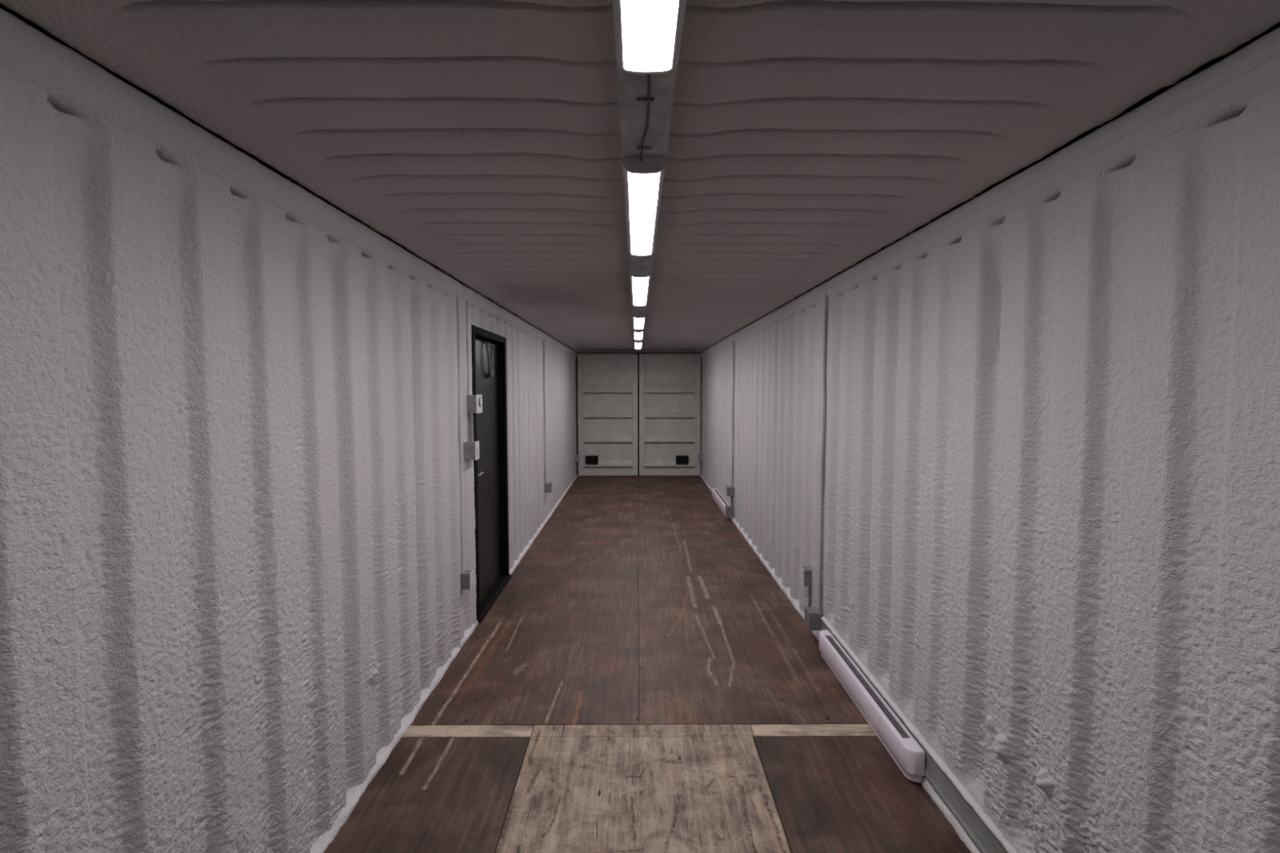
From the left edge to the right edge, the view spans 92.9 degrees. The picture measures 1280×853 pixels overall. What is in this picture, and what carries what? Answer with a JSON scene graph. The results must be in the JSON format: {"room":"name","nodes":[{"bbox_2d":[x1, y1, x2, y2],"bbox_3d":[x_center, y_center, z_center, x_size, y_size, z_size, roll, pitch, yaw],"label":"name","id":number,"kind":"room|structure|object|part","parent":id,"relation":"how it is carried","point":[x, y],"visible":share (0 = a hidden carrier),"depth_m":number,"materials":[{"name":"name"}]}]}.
{"room":"shipping container interior","nodes":[
{"label":"shipping container interior","id":0,"kind":"room"},
{"bbox_2d":[0,8,577,852],"bbox_3d":[-1.253,0.129,5.713,0.164,2.422,12.100,0,4,0],"label":"wall","id":1,"kind":"structure","parent":0,"point":[230,542],"depth_m":1.65,"materials":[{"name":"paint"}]},
{"bbox_2d":[310,475,577,852],"bbox_3d":[-1.212,1.315,5.748,0.079,0.051,12.020,0,4,0],"label":"baseboard","id":2,"kind":"structure","parent":1,"relation":"attached to","point":[354,793],"depth_m":2.85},
{"bbox_2d":[456,293,464,573],"bbox_3d":[-1.180,0.031,3.989,0.029,1.886,0.036,0,4,0],"label":"conduit","id":3,"kind":"object","parent":1,"relation":"attached to","point":[459,333],"visible":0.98,"depth_m":3.98,"materials":[{"name":"plastic"}]},
{"bbox_2d":[460,569,474,590],"bbox_3d":[-1.165,1.022,4.054,0.102,0.112,0.091,0,4,0],"label":"power outlet","id":4,"kind":"object","parent":1,"relation":"attached to","point":[467,578],"visible":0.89,"depth_m":4.01,"materials":[{"name":"grey metal"}]},
{"bbox_3d":[-1.121,1.022,4.054,0.006,0.112,0.091,0,4,0],"label":"plate","id":5,"kind":"part","parent":4,"relation":"part of","materials":[{"name":"white plastic"}]},
{"bbox_2d":[465,297,470,395],"bbox_3d":[-1.181,-0.569,4.166,0.029,0.711,0.034,0,4,0],"label":"conduit","id":6,"kind":"object","parent":1,"relation":"attached to","point":[468,347],"visible":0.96,"depth_m":4.16,"materials":[{"name":"plastic"}]},
{"bbox_2d":[462,440,479,460],"bbox_3d":[-1.163,0.165,4.183,0.108,0.126,0.096,0,4,0],"label":"light switch","id":7,"kind":"object","parent":1,"relation":"attached to","point":[471,449],"visible":0.91,"depth_m":4.14,"materials":[{"name":"metal"}]},
{"bbox_3d":[-1.120,0.165,4.183,0.006,0.126,0.096,0,4,0],"label":"plate","id":8,"kind":"part","parent":7,"relation":"part of","materials":[{"name":"white plastic"}]},
{"bbox_2d":[469,413,473,441],"bbox_3d":[-1.161,0.004,4.188,0.028,0.196,0.030,0,4,0],"label":"conduit","id":9,"kind":"object","parent":1,"relation":"attached to","point":[471,415],"visible":1,"depth_m":4.18,"materials":[{"name":"metal"}]},
{"bbox_2d":[466,394,482,413],"bbox_3d":[-1.160,-0.158,4.227,0.114,0.128,0.146,0,4,0],"label":"thermostat","id":10,"kind":"object","parent":1,"relation":"attached to","point":[474,402],"visible":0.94,"depth_m":4.16,"materials":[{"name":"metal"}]},
{"bbox_3d":[-1.118,-0.158,4.228,0.006,0.128,0.146,0,4,0],"label":"plate","id":11,"kind":"part","parent":10,"relation":"part of","materials":[{"name":"white plastic"}]},
{"bbox_2d":[471,324,511,622],"bbox_3d":[-1.238,0.320,4.888,0.165,2.145,1.094,0,4,0],"label":"door","id":12,"kind":"structure","parent":1,"relation":"in","point":[490,426],"depth_m":5.03,"materials":[{"name":"black paint"}]},
{"bbox_2d":[484,341,494,377],"bbox_3d":[-1.224,-0.542,4.961,0.047,0.297,0.235,0,4,0],"label":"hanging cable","id":13,"kind":"object","parent":12,"relation":"hanging from","point":[490,353],"visible":1,"depth_m":4.91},
{"bbox_2d":[542,338,546,483],"bbox_3d":[-1.197,-0.215,7.615,0.031,1.870,0.036,0,4,0],"label":"conduit","id":14,"kind":"object","parent":1,"relation":"attached to","point":[544,342],"visible":0.98,"depth_m":7.61,"materials":[{"name":"grey metal"}]},
{"bbox_2d":[544,482,551,493],"bbox_3d":[-1.179,0.773,7.713,0.112,0.121,0.116,0,4,0],"label":"junction box","id":15,"kind":"object","parent":1,"relation":"attached to","point":[548,486],"visible":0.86,"depth_m":7.66,"materials":[{"name":"grey metal"}]},
{"bbox_2d":[574,454,579,462],"bbox_3d":[-1.201,0.605,11.445,0.108,0.136,0.126,0,4,0],"label":"junction box","id":16,"kind":"object","parent":1,"relation":"attached to","point":[576,456],"visible":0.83,"depth_m":11.38,"materials":[{"name":"metal"}]},
{"bbox_2d":[565,345,711,475],"bbox_3d":[-0.025,-0.322,11.833,2.805,2.650,0.040,0,4,0],"label":"wall","id":17,"kind":"structure","parent":0,"point":[566,345],"depth_m":11.79,"materials":[{"name":"white metal"}]},
{"bbox_2d":[577,353,638,475],"bbox_3d":[-0.618,-0.222,11.725,1.176,2.364,0.162,0,4,0],"label":"door","id":18,"kind":"structure","parent":17,"relation":"in","point":[607,384],"depth_m":11.70,"materials":[{"name":"grey paint"}]},
{"bbox_2d":[585,455,598,464],"bbox_3d":[-0.926,0.648,11.743,0.236,0.163,0.092,0,4,0],"label":"vent","id":19,"kind":"object","parent":18,"relation":"attached to","point":[589,460],"depth_m":11.71,"materials":[{"name":"black metal"}]},
{"bbox_3d":[-0.618,0.884,11.792,0.958,0.125,0.128,0,4,0],"label":"rail","id":20,"kind":"part","parent":18,"relation":"part of","materials":[{"name":"white metal"}]},
{"bbox_3d":[-0.618,-1.332,11.652,0.958,0.115,0.128,0,4,0],"label":"rail","id":21,"kind":"part","parent":18,"relation":"part of","materials":[{"name":"grey metal"}]},
{"bbox_2d":[573,348,705,353],"bbox_3d":[-0.024,-1.500,11.599,2.505,0.188,0.280,0,4,0],"label":"trim","id":22,"kind":"structure","parent":17,"relation":"attached to","point":[584,350],"depth_m":11.46,"materials":[{"name":"grey paint"}]},
{"bbox_2d":[638,353,701,475],"bbox_3d":[0.575,-0.222,11.732,1.205,2.364,0.162,0,4,0],"label":"door","id":23,"kind":"structure","parent":17,"relation":"in","point":[669,384],"depth_m":11.71,"materials":[{"name":"grey paint"}]},
{"bbox_3d":[0.575,0.884,11.798,0.987,0.125,0.128,0,4,0],"label":"rail","id":24,"kind":"part","parent":23,"relation":"part of","materials":[{"name":"white metal"}]},
{"bbox_3d":[0.575,-1.332,11.658,0.987,0.115,0.128,0,4,0],"label":"rail","id":25,"kind":"part","parent":23,"relation":"part of","materials":[{"name":"grey metal"}]},
{"bbox_2d":[675,455,688,464],"bbox_3d":[0.814,0.647,11.753,0.236,0.163,0.092,0,4,0],"label":"vent","id":26,"kind":"object","parent":23,"relation":"attached to","point":[680,460],"depth_m":11.72,"materials":[{"name":"black metal"}]},
{"bbox_2d":[0,0,1279,351],"bbox_3d":[0.007,-1.127,5.640,2.475,0.159,12.100,0,4,0],"label":"ceiling","id":27,"kind":"structure","parent":0,"point":[807,139],"depth_m":1.61,"materials":[{"name":"metal"}]},
{"bbox_2d":[612,7,677,340],"bbox_3d":[-0.005,-1.064,5.093,0.132,0.118,10.298,0,4,0],"label":"strip","id":28,"kind":"object","parent":27,"relation":"attached to","point":[631,86],"visible":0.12,"depth_m":1.53,"materials":[{"name":"grey metal"}]},
{"bbox_2d":[632,328,644,339],"bbox_3d":[-0.018,-1.134,7.494,0.130,0.046,1.060,0,4,0],"label":"ceiling lamp","id":29,"kind":"object","parent":28,"relation":"attached to","point":[638,334],"visible":1,"depth_m":7.21,"materials":[{"name":"white plastic"}]},
{"bbox_2d":[633,339,643,348],"bbox_3d":[-0.027,-1.244,9.245,0.130,0.046,1.290,0,4,0],"label":"ceiling lamp","id":30,"kind":"object","parent":28,"relation":"attached to","point":[637,343],"visible":1,"depth_m":8.81,"materials":[{"name":"white plastic"}]},
{"bbox_2d":[631,313,646,328],"bbox_3d":[-0.010,-1.043,6.066,0.130,0.046,1.040,0,4,0],"label":"ceiling lamp","id":31,"kind":"object","parent":28,"relation":"attached to","point":[638,319],"visible":1,"depth_m":5.80,"materials":[{"name":"white plastic"}]},
{"bbox_2d":[629,269,651,306],"bbox_3d":[0.000,-0.920,4.110,0.130,0.046,1.220,0,4,0],"label":"ceiling lamp","id":32,"kind":"object","parent":28,"relation":"attached to","point":[640,279],"visible":1,"depth_m":3.83,"materials":[{"name":"white plastic"}]},
{"bbox_2d":[622,156,666,255],"bbox_3d":[0.009,-0.810,2.364,0.130,0.046,1.130,0,4,0],"label":"ceiling lamp","id":33,"kind":"object","parent":28,"relation":"attached to","point":[643,180],"visible":1,"depth_m":2.07,"materials":[{"name":"white plastic"}]},
{"bbox_2d":[636,74,654,161],"bbox_3d":[0.013,-0.773,1.516,0.042,0.014,0.568,0,4,0],"label":"lamp cord","id":34,"kind":"object","parent":28,"relation":"attached to","point":[648,100],"visible":0.81,"depth_m":1.48,"materials":[{"name":"plastic"}]},
{"bbox_3d":[0.011,-0.772,1.516,0.024,0.013,0.568,0,4,0],"label":"cord","id":35,"kind":"part","parent":34,"relation":"part of","materials":[{"name":"black plastic"}]},
{"bbox_2d":[612,0,686,74],"bbox_3d":[0.017,-0.715,0.871,0.130,0.046,0.728,0,4,0],"label":"ceiling lamp","id":36,"kind":"object","parent":28,"relation":"attached to","point":[648,33],"visible":1,"depth_m":1.10,"materials":[{"name":"white plastic"}]},
{"bbox_2d":[323,475,971,852],"bbox_3d":[0.007,1.374,5.848,2.645,0.081,12.400,0,4,0],"label":"floor","id":37,"kind":"structure","parent":0,"point":[640,681],"depth_m":3.09,"materials":[{"name":"brown wood"}]},
{"bbox_2d":[711,488,729,517],"bbox_3d":[1.146,1.076,8.671,0.074,0.152,1.440,0,4,0],"label":"baseboard heater","id":38,"kind":"object","parent":37,"relation":"on","point":[717,497],"visible":0.85,"depth_m":8.56,"materials":[{"name":"metal"}]},
{"bbox_2d":[714,489,728,505],"bbox_3d":[1.149,1.006,8.674,0.032,0.009,1.241,0,4,0],"label":"grille","id":39,"kind":"object","parent":38,"relation":"attached to","point":[717,495],"depth_m":8.57,"materials":[{"name":"grey metal"}]},
{"bbox_2d":[818,630,924,782],"bbox_3d":[1.174,1.418,3.245,0.074,0.152,1.315,0,4,0],"label":"baseboard heater","id":40,"kind":"object","parent":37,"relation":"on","point":[904,750],"visible":1,"depth_m":2.98,"materials":[{"name":"metal"}]},
{"bbox_2d":[826,635,909,737],"bbox_3d":[1.177,1.349,3.248,0.032,0.009,1.116,0,4,0],"label":"grille","id":41,"kind":"object","parent":40,"relation":"attached to","point":[897,726],"depth_m":3.12,"materials":[{"name":"grey metal"}]},
{"bbox_2d":[700,27,1279,852],"bbox_3d":[1.259,0.128,5.726,0.182,2.422,12.100,0,4,0],"label":"wall","id":42,"kind":"structure","parent":0,"point":[1051,535],"depth_m":1.74,"materials":[{"name":"paint"}]},
{"bbox_2d":[697,453,702,461],"bbox_3d":[1.156,0.579,11.456,0.108,0.126,0.126,0,4,0],"label":"junction box","id":43,"kind":"object","parent":42,"relation":"attached to","point":[700,455],"visible":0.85,"depth_m":11.40,"materials":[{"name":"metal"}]},
{"bbox_2d":[725,505,734,516],"bbox_3d":[1.168,1.084,7.830,0.122,0.126,0.126,0,4,0],"label":"junction box","id":44,"kind":"object","parent":42,"relation":"attached to","point":[730,510],"visible":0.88,"depth_m":7.77,"materials":[{"name":"grey metal"}]},
{"bbox_2d":[726,485,734,496],"bbox_3d":[1.173,0.829,7.814,0.112,0.116,0.126,0,4,0],"label":"junction box","id":45,"kind":"object","parent":42,"relation":"attached to","point":[730,490],"visible":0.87,"depth_m":7.75,"materials":[{"name":"grey metal"}]},
{"bbox_2d":[730,496,733,506],"bbox_3d":[1.179,0.954,7.822,0.028,0.142,0.030,0,4,0],"label":"conduit","id":46,"kind":"object","parent":42,"relation":"attached to","point":[731,497],"visible":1,"depth_m":7.81,"materials":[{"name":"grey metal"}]},
{"bbox_2d":[731,334,734,486],"bbox_3d":[1.191,-0.189,7.750,0.032,1.940,0.038,0,4,0],"label":"conduit","id":47,"kind":"object","parent":42,"relation":"attached to","point":[733,395],"visible":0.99,"depth_m":7.75,"materials":[{"name":"grey metal"}]},
{"bbox_2d":[799,565,812,586],"bbox_3d":[1.199,1.071,4.345,0.098,0.121,0.101,0,4,0],"label":"power outlet","id":48,"kind":"object","parent":42,"relation":"attached to","point":[806,572],"visible":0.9,"depth_m":4.30,"materials":[{"name":"grey metal"}]},
{"bbox_3d":[1.157,1.071,4.345,0.006,0.121,0.101,0,4,0],"label":"plate","id":49,"kind":"part","parent":48,"relation":"part of","materials":[{"name":"white plastic"}]},
{"bbox_2d":[808,586,811,606],"bbox_3d":[1.206,1.265,4.325,0.020,0.270,0.022,0,4,0],"label":"conduit","id":50,"kind":"object","parent":42,"relation":"attached to","point":[809,587],"visible":0.52,"depth_m":4.31,"materials":[{"name":"grey metal"}]},
{"bbox_2d":[804,606,823,631],"bbox_3d":[1.188,1.298,4.111,0.122,0.126,0.126,0,4,0],"label":"junction box","id":51,"kind":"object","parent":42,"relation":"attached to","point":[812,620],"visible":0.84,"depth_m":4.05,"materials":[{"name":"grey metal"}]},
{"bbox_3d":[1.131,1.298,4.111,0.006,0.126,0.126,0,4,0],"label":"plate","id":52,"kind":"part","parent":51,"relation":"part of","materials":[{"name":"grey metal"}]},
{"bbox_2d":[818,284,828,612],"bbox_3d":[1.211,0.163,4.010,0.029,2.170,0.036,0,4,0],"label":"conduit","id":53,"kind":"object","parent":42,"relation":"attached to","point":[825,318],"visible":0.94,"depth_m":4.00,"materials":[{"name":"grey metal"}]},
{"bbox_2d":[700,475,981,852],"bbox_3d":[1.228,1.312,5.761,0.076,0.056,12.020,0,4,0],"label":"baseboard","id":54,"kind":"structure","parent":42,"relation":"attached to","point":[963,835],"depth_m":2.58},
{"bbox_2d":[820,616,1017,852],"bbox_3d":[1.223,1.448,2.104,0.034,0.139,3.904,0,4,0],"label":"trim","id":55,"kind":"structure","parent":42,"relation":"attached to","point":[977,824],"depth_m":2.38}
]}

